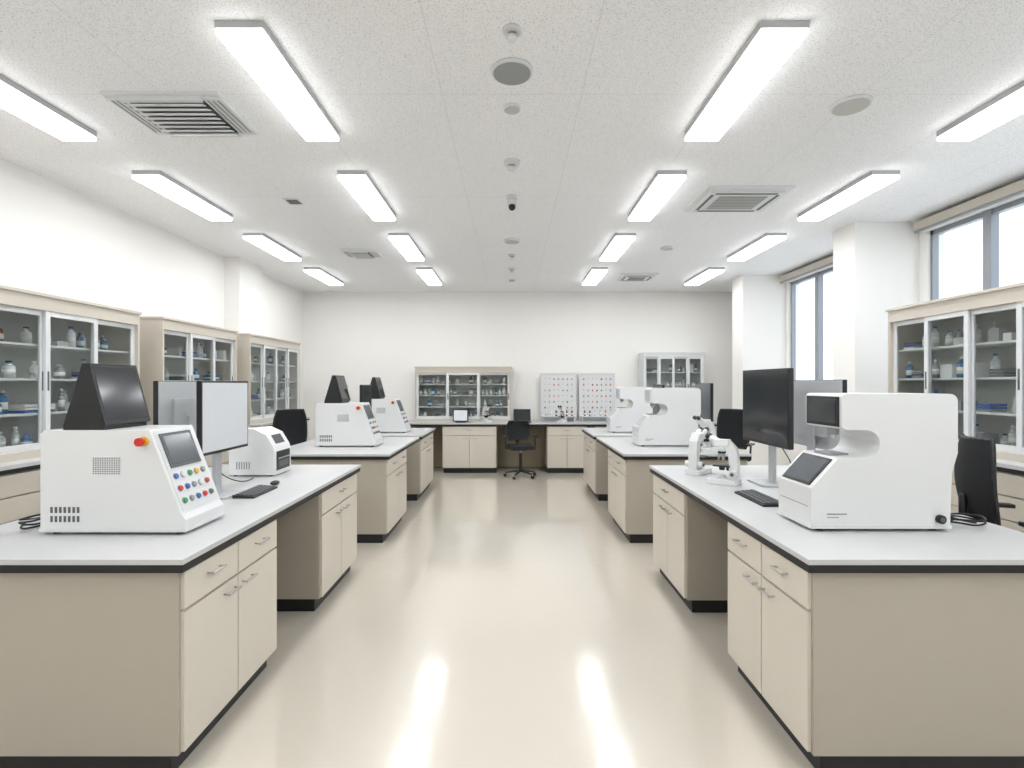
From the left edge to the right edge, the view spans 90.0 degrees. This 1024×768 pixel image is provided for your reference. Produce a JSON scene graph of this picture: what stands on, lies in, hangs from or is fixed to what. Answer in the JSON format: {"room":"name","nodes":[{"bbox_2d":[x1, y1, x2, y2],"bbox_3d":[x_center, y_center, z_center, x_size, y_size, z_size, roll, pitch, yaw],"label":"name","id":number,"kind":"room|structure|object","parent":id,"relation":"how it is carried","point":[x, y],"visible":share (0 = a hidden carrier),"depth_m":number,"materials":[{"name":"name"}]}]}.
{"room":"laboratory","nodes":[
{"label":"laboratory","id":0,"kind":"room"},
{"bbox_2d":[0,158,302,408],"bbox_3d":[-4.380,-0.087,3.750,0.200,3.605,13.900,0,0,0],"label":"wall","id":1,"kind":"structure","parent":0,"point":[56,239],"depth_m":5.43,"materials":[{"name":"paint"}]},
{"bbox_2d":[0,285,141,462],"bbox_3d":[-3.953,-0.072,3.395,0.435,1.305,3.554,0,0,0],"label":"upper cabinet","id":2,"kind":"object","parent":1,"relation":"attached to","point":[45,315],"visible":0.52,"depth_m":4.36,"materials":[{"name":"laminate"}]},
{"bbox_2d":[140,316,237,424],"bbox_3d":[-3.953,-0.072,6.240,0.435,1.305,1.504,0,0,0],"label":"upper cabinet","id":3,"kind":"object","parent":1,"relation":"attached to","point":[156,332],"visible":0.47,"depth_m":6.02,"materials":[{"name":"laminate"}]},
{"bbox_2d":[225,257,261,334],"bbox_3d":[-4.165,-0.087,7.960,0.230,3.605,0.680,0,0,0],"label":"column","id":4,"kind":"structure","parent":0,"point":[243,278],"depth_m":7.72,"materials":[{"name":"paint"}]},
{"bbox_2d":[179,468,813,767],"bbox_3d":[0.235,1.765,3.750,9.630,0.100,14.100,0,0,0],"label":"floor","id":5,"kind":"structure","parent":0,"point":[502,622],"depth_m":3.18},
{"bbox_2d":[0,457,39,524],"bbox_3d":[-3.912,1.147,3.160,0.696,1.135,4.024,0,0,0],"label":"base cabinet","id":6,"kind":"object","parent":5,"relation":"on","point":[19,479],"visible":0.02,"depth_m":3.74,"materials":[{"name":"beige laminate"}]},
{"bbox_2d":[0,465,360,767],"bbox_3d":[-2.065,1.232,3.475,1.343,0.965,2.578,0,0,0],"label":"lab bench","id":7,"kind":"object","parent":5,"relation":"on","point":[118,649],"visible":0.79,"depth_m":2.24,"materials":[{"name":"beige laminate"}]},
{"bbox_2d":[18,514,39,529],"bbox_3d":[-2.479,0.698,2.808,0.208,0.103,0.490,0,0,-21],"label":"power cable","id":8,"kind":"object","parent":7,"relation":"on","point":[22,522],"visible":0.51,"depth_m":2.59,"materials":[{"name":"black rubber"}]},
{"bbox_2d":[39,425,224,533],"bbox_3d":[-1.980,0.490,2.691,0.730,0.520,0.386,0,0,0],"label":"lab analyzer","id":9,"kind":"object","parent":7,"relation":"on","point":[146,478],"visible":1,"depth_m":2.54,"materials":[{"name":"white plastic"}]},
{"bbox_2d":[63,363,150,429],"bbox_3d":[-2.135,0.062,2.710,0.220,0.335,0.320,0,0,0],"label":"hood","id":10,"kind":"object","parent":9,"relation":"on","point":[105,396],"visible":1,"depth_m":2.60,"materials":[{"name":"black plastic"}]},
{"bbox_2d":[153,381,195,433],"bbox_3d":[-2.240,0.365,3.520,0.200,0.770,0.560,0,0,0],"label":"desktop monitor","id":11,"kind":"object","parent":7,"relation":"on","point":[174,402],"visible":0.3,"depth_m":3.37,"materials":[{"name":"black plastic"}]},
{"bbox_2d":[196,381,247,499],"bbox_3d":[-1.950,0.365,3.440,0.200,0.770,0.560,0,0,0],"label":"desktop monitor","id":12,"kind":"object","parent":7,"relation":"on","point":[221,406],"visible":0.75,"depth_m":3.40,"materials":[{"name":"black plastic"}]},
{"bbox_2d":[222,474,252,481],"bbox_3d":[-2.041,0.573,3.743,0.059,0.350,0.616,0,0,-3],"label":"cable","id":13,"kind":"object","parent":7,"relation":"on","point":[222,474],"visible":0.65,"depth_m":3.77,"materials":[{"name":"black rubber"}]},
{"bbox_2d":[232,485,277,498],"bbox_3d":[-1.760,0.736,3.520,0.140,0.028,0.340,0,0,0],"label":"keyboard","id":14,"kind":"object","parent":7,"relation":"on","point":[256,491],"visible":1,"depth_m":3.45,"materials":[{"name":"black plastic"}]},
{"bbox_2d":[229,426,290,475],"bbox_3d":[-2.099,0.557,4.289,0.382,0.385,0.302,0,0,0],"label":"lab analyzer","id":15,"kind":"object","parent":7,"relation":"on","point":[268,450],"visible":1,"depth_m":4.14,"materials":[{"name":"white plastic"}]},
{"bbox_2d":[270,480,279,484],"bbox_3d":[-1.760,0.733,3.800,0.060,0.033,0.096,0,0,0],"label":"computer mouse","id":16,"kind":"object","parent":7,"relation":"on","point":[275,482],"visible":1,"depth_m":3.77,"materials":[{"name":"black plastic"}]},
{"bbox_2d":[204,426,249,467],"bbox_3d":[-3.912,1.147,6.240,0.696,1.135,1.524,0,0,0],"label":"base cabinet","id":17,"kind":"object","parent":5,"relation":"on","point":[225,455],"visible":0.02,"depth_m":6.39,"materials":[{"name":"beige laminate"}]},
{"bbox_2d":[248,417,309,440],"bbox_3d":[-3.792,1.147,8.190,0.456,1.135,1.764,0,0,0],"label":"base cabinet","id":18,"kind":"object","parent":5,"relation":"on","point":[270,423],"visible":0.03,"depth_m":7.52,"materials":[{"name":"beige laminate"}]},
{"bbox_2d":[237,333,300,424],"bbox_3d":[-3.877,-0.072,8.190,0.285,1.305,1.744,0,0,0],"label":"cabinet","id":19,"kind":"object","parent":18,"relation":"on","point":[248,344],"visible":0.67,"depth_m":8.15,"materials":[{"name":"laminate"}]},
{"bbox_2d":[273,409,306,445],"bbox_3d":[-3.016,1.036,7.119,0.630,1.358,0.594,0,0,-40],"label":"office chair","id":20,"kind":"object","parent":5,"relation":"on","point":[293,422],"visible":0.32,"depth_m":7.33,"materials":[{"name":"black fabric"}]},
{"bbox_2d":[290,437,418,542],"bbox_3d":[-1.998,1.232,6.355,1.398,0.965,1.778,0,0,0],"label":"lab bench","id":21,"kind":"object","parent":5,"relation":"on","point":[381,491],"visible":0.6,"depth_m":5.52,"materials":[{"name":"beige laminate"}]},
{"bbox_2d":[315,402,383,446],"bbox_3d":[-1.980,0.490,6.251,0.730,0.520,0.386,0,0,0],"label":"lab analyzer","id":22,"kind":"object","parent":21,"relation":"on","point":[350,423],"visible":1,"depth_m":6.10,"materials":[{"name":"white plastic"}]},
{"bbox_2d":[324,375,350,402],"bbox_3d":[-2.135,0.062,6.270,0.220,0.335,0.320,0,0,0],"label":"touchscreen monitor","id":23,"kind":"object","parent":22,"relation":"on","point":[337,392],"visible":1,"depth_m":6.12,"materials":[{"name":"black plastic"}]},
{"bbox_2d":[359,385,371,408],"bbox_3d":[-1.980,0.380,6.880,0.200,0.740,0.460,0,0,0],"label":"desktop monitor","id":24,"kind":"object","parent":21,"relation":"on","point":[365,391],"visible":0.39,"depth_m":6.80,"materials":[{"name":"black plastic"}]},
{"bbox_2d":[380,428,434,500],"bbox_3d":[-1.998,1.232,8.120,1.398,0.965,1.308,0,0,0],"label":"lab bench","id":25,"kind":"object","parent":5,"relation":"on","point":[419,462],"visible":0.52,"depth_m":7.55,"materials":[{"name":"beige laminate"}]},
{"bbox_2d":[372,398,410,432],"bbox_3d":[-1.980,0.490,8.011,0.730,0.520,0.386,0,0,0],"label":"lab analyzer","id":26,"kind":"object","parent":25,"relation":"on","point":[389,413],"visible":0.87,"depth_m":7.86,"materials":[{"name":"white plastic"}]},
{"bbox_2d":[370,377,384,398],"bbox_3d":[-2.135,0.062,8.030,0.220,0.335,0.320,0,0,0],"label":"touchscreen monitor","id":27,"kind":"object","parent":26,"relation":"on","point":[377,388],"visible":0.93,"depth_m":7.88,"materials":[{"name":"black plastic"}]},
{"bbox_2d":[503,420,538,479],"bbox_3d":[0.155,1.201,9.475,0.630,1.028,0.593,0,0,-11],"label":"office chair","id":28,"kind":"object","parent":5,"relation":"on","point":[516,430],"visible":1,"depth_m":9.63,"materials":[{"name":"black fabric"}]},
{"bbox_2d":[409,421,716,472],"bbox_3d":[0.450,1.232,10.135,6.948,0.965,0.703,0,0,0],"label":"lab bench","id":29,"kind":"object","parent":5,"relation":"on","point":[468,447],"depth_m":9.82,"materials":[{"name":"beige laminate"}]},
{"bbox_2d":[453,409,468,422],"bbox_3d":[-1.000,0.620,9.980,0.300,0.260,0.160,0,0,0],"label":"monitor","id":30,"kind":"object","parent":29,"relation":"on","point":[459,415],"visible":1,"depth_m":9.95,"materials":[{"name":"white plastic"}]},
{"bbox_2d":[414,367,511,421],"bbox_3d":[-0.970,0.203,10.293,1.924,1.095,0.375,0,0,0],"label":"upper cabinet","id":31,"kind":"object","parent":29,"relation":"on","point":[463,374],"visible":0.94,"depth_m":10.20,"materials":[{"name":"laminate"}]},
{"bbox_2d":[481,404,491,422],"bbox_3d":[-0.493,0.572,9.991,0.160,0.356,0.231,0,0,-34],"label":"microscope","id":32,"kind":"object","parent":29,"relation":"on","point":[484,417],"visible":1,"depth_m":9.97,"materials":[{"name":"white plastic"}]},
{"bbox_2d":[514,409,530,422],"bbox_3d":[0.200,0.624,10.028,0.340,0.253,0.297,0,0,0],"label":"laptop","id":33,"kind":"object","parent":29,"relation":"on","point":[519,414],"visible":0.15,"depth_m":10.14,"materials":[{"name":"black plastic"}]},
{"bbox_2d":[541,373,575,421],"bbox_3d":[0.940,0.265,10.315,0.720,0.970,0.190,0,0,0],"label":"drying rack","id":34,"kind":"object","parent":29,"relation":"on","point":[557,389],"visible":0.91,"depth_m":10.38,"materials":[{"name":"white plastic"}]},
{"bbox_2d":[557,405,566,422],"bbox_3d":[0.974,0.583,9.991,0.150,0.334,0.216,0,0,34],"label":"microscope","id":35,"kind":"object","parent":29,"relation":"on","point":[563,418],"visible":1,"depth_m":9.97,"materials":[{"name":"white plastic"}]},
{"bbox_2d":[579,373,614,421],"bbox_3d":[1.720,0.265,10.315,0.720,0.970,0.190,0,0,0],"label":"drying rack","id":36,"kind":"object","parent":29,"relation":"on","point":[596,390],"visible":0.96,"depth_m":10.38,"materials":[{"name":"white plastic"}]},
{"bbox_2d":[638,352,704,387],"bbox_3d":[3.200,0.062,10.293,1.224,1.375,0.375,0,0,0],"label":"cabinet","id":37,"kind":"object","parent":29,"relation":"on","point":[661,361],"visible":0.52,"depth_m":10.20,"materials":[{"name":"white metal"}]},
{"bbox_2d":[582,428,631,500],"bbox_3d":[1.877,1.232,8.120,1.398,0.965,1.308,0,0,0],"label":"lab bench","id":38,"kind":"object","parent":5,"relation":"on","point":[596,462],"visible":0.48,"depth_m":7.54,"materials":[{"name":"beige laminate"}]},
{"bbox_2d":[606,387,652,431],"bbox_3d":[1.890,0.400,8.049,0.750,0.700,0.350,0,0,0],"label":"scanner","id":39,"kind":"object","parent":38,"relation":"on","point":[621,419],"visible":0.73,"depth_m":7.90,"materials":[{"name":"white plastic"}]},
{"bbox_2d":[596,437,751,542],"bbox_3d":[1.877,1.232,6.355,1.398,0.965,1.778,0,0,0],"label":"lab bench","id":40,"kind":"object","parent":5,"relation":"on","point":[630,478],"visible":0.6,"depth_m":5.51,"materials":[{"name":"beige laminate"}]},
{"bbox_2d":[653,385,664,413],"bbox_3d":[1.980,0.380,6.860,0.200,0.740,0.460,0,0,0],"label":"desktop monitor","id":41,"kind":"object","parent":40,"relation":"on","point":[656,409],"visible":0.23,"depth_m":6.85,"materials":[{"name":"black plastic"}]},
{"bbox_2d":[632,388,700,445],"bbox_3d":[1.890,0.400,6.289,0.750,0.700,0.350,0,0,0],"label":"scanner","id":42,"kind":"object","parent":40,"relation":"on","point":[674,424],"visible":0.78,"depth_m":6.14,"materials":[{"name":"white plastic"}]},
{"bbox_2d":[692,415,716,452],"bbox_3d":[2.138,0.550,5.695,0.260,0.401,0.180,0,0,-21],"label":"microscope","id":43,"kind":"object","parent":40,"relation":"on","point":[708,446],"visible":0.58,"depth_m":5.67,"materials":[{"name":"white plastic"}]},
{"bbox_2d":[696,383,713,443],"bbox_3d":[2.400,0.370,6.350,0.200,0.760,0.500,0,0,0],"label":"desktop monitor","id":44,"kind":"object","parent":40,"relation":"on","point":[707,389],"visible":0.63,"depth_m":6.20,"materials":[{"name":"black plastic"}]},
{"bbox_2d":[717,409,754,460],"bbox_3d":[3.036,1.036,7.169,0.630,1.358,0.594,0,0,40],"label":"office chair","id":45,"kind":"object","parent":5,"relation":"on","point":[729,421],"visible":0.28,"depth_m":7.37,"materials":[{"name":"black fabric"}]},
{"bbox_2d":[649,465,1023,767],"bbox_3d":[1.925,1.232,3.455,1.343,0.965,2.538,0,0,0],"label":"lab bench","id":46,"kind":"object","parent":5,"relation":"on","point":[869,648],"visible":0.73,"depth_m":2.22,"materials":[{"name":"beige laminate"}]},
{"bbox_2d":[684,427,711,475],"bbox_3d":[1.568,0.558,4.309,0.172,0.383,0.248,0,0,42],"label":"microscope","id":47,"kind":"object","parent":46,"relation":"on","point":[698,468],"visible":1,"depth_m":4.24,"materials":[{"name":"white plastic"}]},
{"bbox_2d":[705,433,740,485],"bbox_3d":[1.590,0.563,3.867,0.242,0.374,0.168,0,0,36],"label":"microscope","id":48,"kind":"object","parent":46,"relation":"on","point":[723,446],"visible":1,"depth_m":3.81,"materials":[{"name":"white plastic"}]},
{"bbox_2d":[735,489,778,506],"bbox_3d":[1.600,0.736,3.320,0.140,0.028,0.400,0,0,0],"label":"keyboard","id":49,"kind":"object","parent":46,"relation":"on","point":[757,497],"visible":0.97,"depth_m":3.27,"materials":[{"name":"black plastic"}]},
{"bbox_2d":[743,368,793,486],"bbox_3d":[1.920,0.320,3.840,0.200,0.860,0.700,0,0,0],"label":"desktop monitor","id":50,"kind":"object","parent":46,"relation":"on","point":[768,394],"visible":0.94,"depth_m":3.78,"materials":[{"name":"black plastic"}]},
{"bbox_2d":[794,380,846,449],"bbox_3d":[2.240,0.360,3.780,0.200,0.780,0.620,0,0,0],"label":"desktop monitor","id":51,"kind":"object","parent":46,"relation":"on","point":[812,436],"visible":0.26,"depth_m":3.78,"materials":[{"name":"black plastic"}]},
{"bbox_2d":[777,393,957,529],"bbox_3d":[1.890,0.400,2.749,0.750,0.700,0.350,0,0,0],"label":"laboratory analyzer","id":52,"kind":"object","parent":46,"relation":"on","point":[891,466],"visible":1,"depth_m":2.60,"materials":[{"name":"white plastic"}]},
{"bbox_2d":[950,513,986,525],"bbox_3d":[2.452,0.707,2.838,0.226,0.084,0.492,0,0,34],"label":"power cable","id":53,"kind":"object","parent":46,"relation":"on","point":[953,516],"visible":0.91,"depth_m":2.70,"materials":[{"name":"black rubber"}]},
{"bbox_2d":[951,459,1023,531],"bbox_3d":[3.912,1.147,3.130,0.696,1.135,4.024,0,0,0],"label":"base cabinet","id":54,"kind":"object","parent":5,"relation":"on","point":[1010,474],"visible":0.02,"depth_m":3.71,"materials":[{"name":"beige laminate"}]},
{"bbox_2d":[885,282,1023,462],"bbox_3d":[3.953,-0.083,3.380,0.435,1.325,3.484,0,0,0],"label":"cabinet","id":55,"kind":"object","parent":54,"relation":"on","point":[1004,305],"visible":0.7,"depth_m":4.40,"materials":[{"name":"laminate"}]},
{"bbox_2d":[954,434,1023,532],"bbox_3d":[3.196,1.026,3.248,0.594,1.378,0.630,0,0,18],"label":"office chair","id":56,"kind":"object","parent":5,"relation":"on","point":[975,467],"visible":0.39,"depth_m":3.22,"materials":[{"name":"black fabric"}]},
{"bbox_2d":[0,0,1023,291],"bbox_3d":[0.235,-1.940,3.750,9.630,0.100,14.100,0,0,0],"label":"ceiling","id":57,"kind":"structure","parent":0,"point":[410,92],"depth_m":3.79,"materials":[{"name":"white paint"}]},
{"bbox_2d":[0,74,96,140],"bbox_3d":[-3.240,-1.855,3.250,0.252,0.070,1.180,0,0,0],"label":"ceiling light","id":58,"kind":"object","parent":57,"relation":"attached to","point":[14,98],"depth_m":3.47,"materials":[{"name":"white plastic"}]},
{"bbox_2d":[99,91,258,136],"bbox_3d":[-2.280,-1.859,3.570,0.760,0.062,0.540,0,0,0],"label":"ceiling vent","id":59,"kind":"object","parent":57,"relation":"in","point":[171,113],"visible":1,"depth_m":3.49,"materials":[{"name":"white metal"}]},
{"bbox_2d":[132,170,232,220],"bbox_3d":[-3.240,-1.855,5.120,0.252,0.070,1.180,0,0,0],"label":"ceiling light","id":60,"kind":"object","parent":57,"relation":"attached to","point":[157,180],"depth_m":4.94,"materials":[{"name":"white plastic"}]},
{"bbox_2d":[243,233,301,260],"bbox_3d":[-3.240,-1.855,6.990,0.252,0.070,1.180,0,0,0],"label":"ceiling light","id":61,"kind":"object","parent":57,"relation":"attached to","point":[261,240],"depth_m":6.83,"materials":[{"name":"white plastic"}]},
{"bbox_2d":[214,20,338,140],"bbox_3d":[-1.420,-1.855,3.250,0.252,0.070,1.180,0,0,0],"label":"ceiling light","id":62,"kind":"object","parent":57,"relation":"attached to","point":[251,42],"depth_m":3.02,"materials":[{"name":"white plastic"}]},
{"bbox_2d":[283,198,304,204],"bbox_3d":[-2.250,-1.882,5.280,0.160,0.016,0.160,0,0,0],"label":"ceiling vent","id":63,"kind":"object","parent":57,"relation":"in","point":[291,201],"visible":1,"depth_m":5.26,"materials":[{"name":"white metal"}]},
{"bbox_2d":[304,267,342,284],"bbox_3d":[-3.240,-1.855,8.860,0.252,0.070,1.180,0,0,0],"label":"ceiling light","id":64,"kind":"object","parent":57,"relation":"attached to","point":[317,272],"depth_m":8.67,"materials":[{"name":"white plastic"}]},
{"bbox_2d":[340,248,382,258],"bbox_3d":[-2.150,-1.859,7.345,0.500,0.062,0.410,0,0,0],"label":"ceiling vent","id":65,"kind":"object","parent":57,"relation":"in","point":[358,253],"visible":1,"depth_m":7.23,"materials":[{"name":"white metal"}]},
{"bbox_2d":[337,170,395,220],"bbox_3d":[-1.420,-1.855,5.120,0.252,0.070,1.180,0,0,0],"label":"ceiling light","id":66,"kind":"object","parent":57,"relation":"attached to","point":[359,183],"depth_m":4.92,"materials":[{"name":"white plastic"}]},
{"bbox_2d":[388,233,424,260],"bbox_3d":[-1.420,-1.855,6.990,0.252,0.070,1.180,0,0,0],"label":"ceiling light","id":67,"kind":"object","parent":57,"relation":"attached to","point":[403,242],"depth_m":6.78,"materials":[{"name":"white plastic"}]},
{"bbox_2d":[416,267,441,284],"bbox_3d":[-1.420,-1.855,8.860,0.252,0.070,1.180,0,0,0],"label":"ceiling light","id":68,"kind":"object","parent":57,"relation":"attached to","point":[428,274],"depth_m":8.66,"materials":[{"name":"white plastic"}]},
{"bbox_2d":[503,23,520,43],"bbox_3d":[0.000,-1.859,2.730,0.100,0.063,0.100,0,0,0],"label":"smoke detector","id":69,"kind":"object","parent":57,"relation":"attached to","point":[511,31],"visible":1,"depth_m":2.71,"materials":[{"name":"white plastic"}]},
{"bbox_2d":[503,103,520,114],"bbox_3d":[0.000,-1.879,3.500,0.120,0.022,0.120,0,0,0],"label":"ceiling sensor","id":70,"kind":"object","parent":57,"relation":"attached to","point":[509,108],"visible":1,"depth_m":3.47,"materials":[{"name":"white plastic"}]},
{"bbox_2d":[504,158,519,171],"bbox_3d":[0.000,-1.853,4.350,0.140,0.075,0.140,0,0,0],"label":"smoke detector","id":71,"kind":"object","parent":57,"relation":"attached to","point":[511,164],"visible":1,"depth_m":4.31,"materials":[{"name":"white plastic"}]},
{"bbox_2d":[507,194,516,210],"bbox_3d":[0.000,-1.817,5.150,0.110,0.146,0.110,0,0,0],"label":"dome camera","id":72,"kind":"object","parent":57,"relation":"attached to","point":[511,198],"visible":1,"depth_m":5.11,"materials":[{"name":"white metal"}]},
{"bbox_2d":[508,254,515,259],"bbox_3d":[0.000,-1.859,7.500,0.120,0.063,0.120,0,0,0],"label":"smoke detector","id":73,"kind":"object","parent":57,"relation":"attached to","point":[511,256],"visible":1,"depth_m":7.47,"materials":[{"name":"white plastic"}]},
{"bbox_2d":[490,57,533,85],"bbox_3d":[0.000,-1.879,3.090,0.260,0.022,0.260,0,0,0],"label":"ceiling speaker","id":74,"kind":"object","parent":57,"relation":"attached to","point":[511,71],"depth_m":3.06},
{"bbox_2d":[504,238,519,243],"bbox_3d":[0.000,-1.879,6.750,0.220,0.022,0.220,0,0,0],"label":"ceiling speaker","id":75,"kind":"object","parent":57,"relation":"attached to","point":[510,240],"depth_m":6.71},
{"bbox_2d":[582,267,607,284],"bbox_3d":[1.420,-1.855,8.860,0.252,0.070,1.180,0,0,0],"label":"ceiling light","id":76,"kind":"object","parent":57,"relation":"attached to","point":[595,274],"depth_m":8.66,"materials":[{"name":"white plastic"}]},
{"bbox_2d":[599,233,635,260],"bbox_3d":[1.420,-1.855,6.990,0.252,0.070,1.180,0,0,0],"label":"ceiling light","id":77,"kind":"object","parent":57,"relation":"attached to","point":[619,242],"depth_m":6.78,"materials":[{"name":"white plastic"}]},
{"bbox_2d":[614,273,658,280],"bbox_3d":[2.175,-1.863,8.975,0.650,0.054,0.550,0,0,0],"label":"air vent","id":78,"kind":"object","parent":57,"relation":"attached to","point":[622,276],"visible":1,"depth_m":8.86,"materials":[{"name":"white metal"}]},
{"bbox_2d":[628,170,686,220],"bbox_3d":[1.420,-1.855,5.120,0.252,0.070,1.180,0,0,0],"label":"ceiling light","id":79,"kind":"object","parent":57,"relation":"attached to","point":[664,183],"depth_m":4.92,"materials":[{"name":"white plastic"}]},
{"bbox_2d":[660,246,673,250],"bbox_3d":[2.150,-1.879,7.100,0.180,0.022,0.180,0,0,0],"label":"ceiling sensor","id":80,"kind":"object","parent":57,"relation":"attached to","point":[665,248],"visible":1,"depth_m":7.06,"materials":[{"name":"white plastic"}]},
{"bbox_2d":[685,267,724,284],"bbox_3d":[3.310,-1.855,8.860,0.252,0.070,1.180,0,0,0],"label":"ceiling light","id":81,"kind":"object","parent":57,"relation":"attached to","point":[710,272],"depth_m":8.67,"materials":[{"name":"white plastic"}]},
{"bbox_2d":[683,185,795,211],"bbox_3d":[2.280,-1.863,5.215,0.840,0.054,0.690,0,0,0],"label":"air conditioner","id":82,"kind":"object","parent":57,"relation":"attached to","point":[713,198],"visible":1,"depth_m":5.08,"materials":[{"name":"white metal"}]},
{"bbox_2d":[685,20,809,140],"bbox_3d":[1.420,-1.855,3.250,0.252,0.070,1.180,0,0,0],"label":"ceiling light","id":83,"kind":"object","parent":57,"relation":"attached to","point":[771,42],"depth_m":3.02,"materials":[{"name":"white plastic"}]},
{"bbox_2d":[727,233,786,260],"bbox_3d":[3.310,-1.855,6.990,0.252,0.070,1.180,0,0,0],"label":"ceiling light","id":84,"kind":"object","parent":57,"relation":"attached to","point":[767,240],"depth_m":6.83,"materials":[{"name":"white plastic"}]},
{"bbox_2d":[798,170,899,220],"bbox_3d":[3.310,-1.855,5.120,0.252,0.070,1.180,0,0,0],"label":"ceiling light","id":85,"kind":"object","parent":57,"relation":"attached to","point":[874,180],"depth_m":4.94,"materials":[{"name":"white plastic"}]},
{"bbox_2d":[829,94,872,115],"bbox_3d":[2.290,-1.879,3.460,0.250,0.022,0.250,0,0,0],"label":"ceiling speaker","id":86,"kind":"object","parent":57,"relation":"attached to","point":[852,104],"depth_m":3.43},
{"bbox_2d":[937,80,1023,140],"bbox_3d":[3.310,-1.855,3.250,0.252,0.070,1.180,0,0,0],"label":"ceiling light","id":87,"kind":"object","parent":57,"relation":"attached to","point":[1009,104],"depth_m":3.51,"materials":[{"name":"white plastic"}]},
{"bbox_2d":[303,292,731,440],"bbox_3d":[0.235,-0.087,10.600,9.030,3.605,0.200,0,0,0],"label":"wall","id":88,"kind":"structure","parent":0,"point":[359,337],"depth_m":10.50,"materials":[{"name":"paint"}]},
{"bbox_2d":[433,467,545,467],"bbox_3d":[0.235,1.675,10.494,9.030,0.080,0.012,0,0,0],"label":"baseboard","id":89,"kind":"structure","parent":88,"relation":"attached to","point":[433,467],"depth_m":10.49,"materials":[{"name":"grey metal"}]},
{"bbox_2d":[732,275,785,464],"bbox_3d":[4.375,-0.087,9.090,0.750,3.605,0.420,0,0,0],"label":"column","id":90,"kind":"structure","parent":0,"point":[758,301],"depth_m":8.88,"materials":[{"name":"paint"}]},
{"bbox_2d":[833,222,918,392],"bbox_3d":[4.375,-0.087,6.175,0.750,3.605,0.410,0,0,0],"label":"column","id":91,"kind":"structure","parent":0,"point":[876,264],"depth_m":5.97,"materials":[{"name":"paint"}]},
{"bbox_2d":[786,196,1023,464],"bbox_3d":[4.850,-0.087,3.750,0.200,3.605,13.900,0,0,0],"label":"wall","id":92,"kind":"structure","parent":0,"point":[924,238],"depth_m":5.95,"materials":[{"name":"paint"}]},
{"bbox_2d":[791,267,832,379],"bbox_3d":[4.790,-0.610,7.650,0.140,2.280,2.300,0,0,0],"label":"window","id":93,"kind":"structure","parent":92,"relation":"in","point":[818,276],"depth_m":8.03,"materials":[{"name":"grey metal"}]},
{"bbox_2d":[780,255,832,283],"bbox_3d":[4.670,-1.785,7.650,0.140,0.130,2.340,0,0,0],"label":"roller blind","id":94,"kind":"object","parent":93,"relation":"attached to","point":[825,263],"visible":0.52,"depth_m":7.99,"materials":[{"name":"fabric"}]},
{"bbox_2d":[931,197,1023,299],"bbox_3d":[4.790,-0.610,3.380,0.140,2.280,4.960,0,0,0],"label":"window","id":95,"kind":"structure","parent":92,"relation":"in","point":[990,217],"depth_m":5.16,"materials":[{"name":"grey metal"}]},
{"bbox_2d":[914,179,1023,232],"bbox_3d":[4.670,-1.785,3.380,0.140,0.130,5.000,0,0,0],"label":"roller blind","id":96,"kind":"object","parent":95,"relation":"attached to","point":[1015,190],"visible":1,"depth_m":5.13,"materials":[{"name":"fabric"}]}
]}

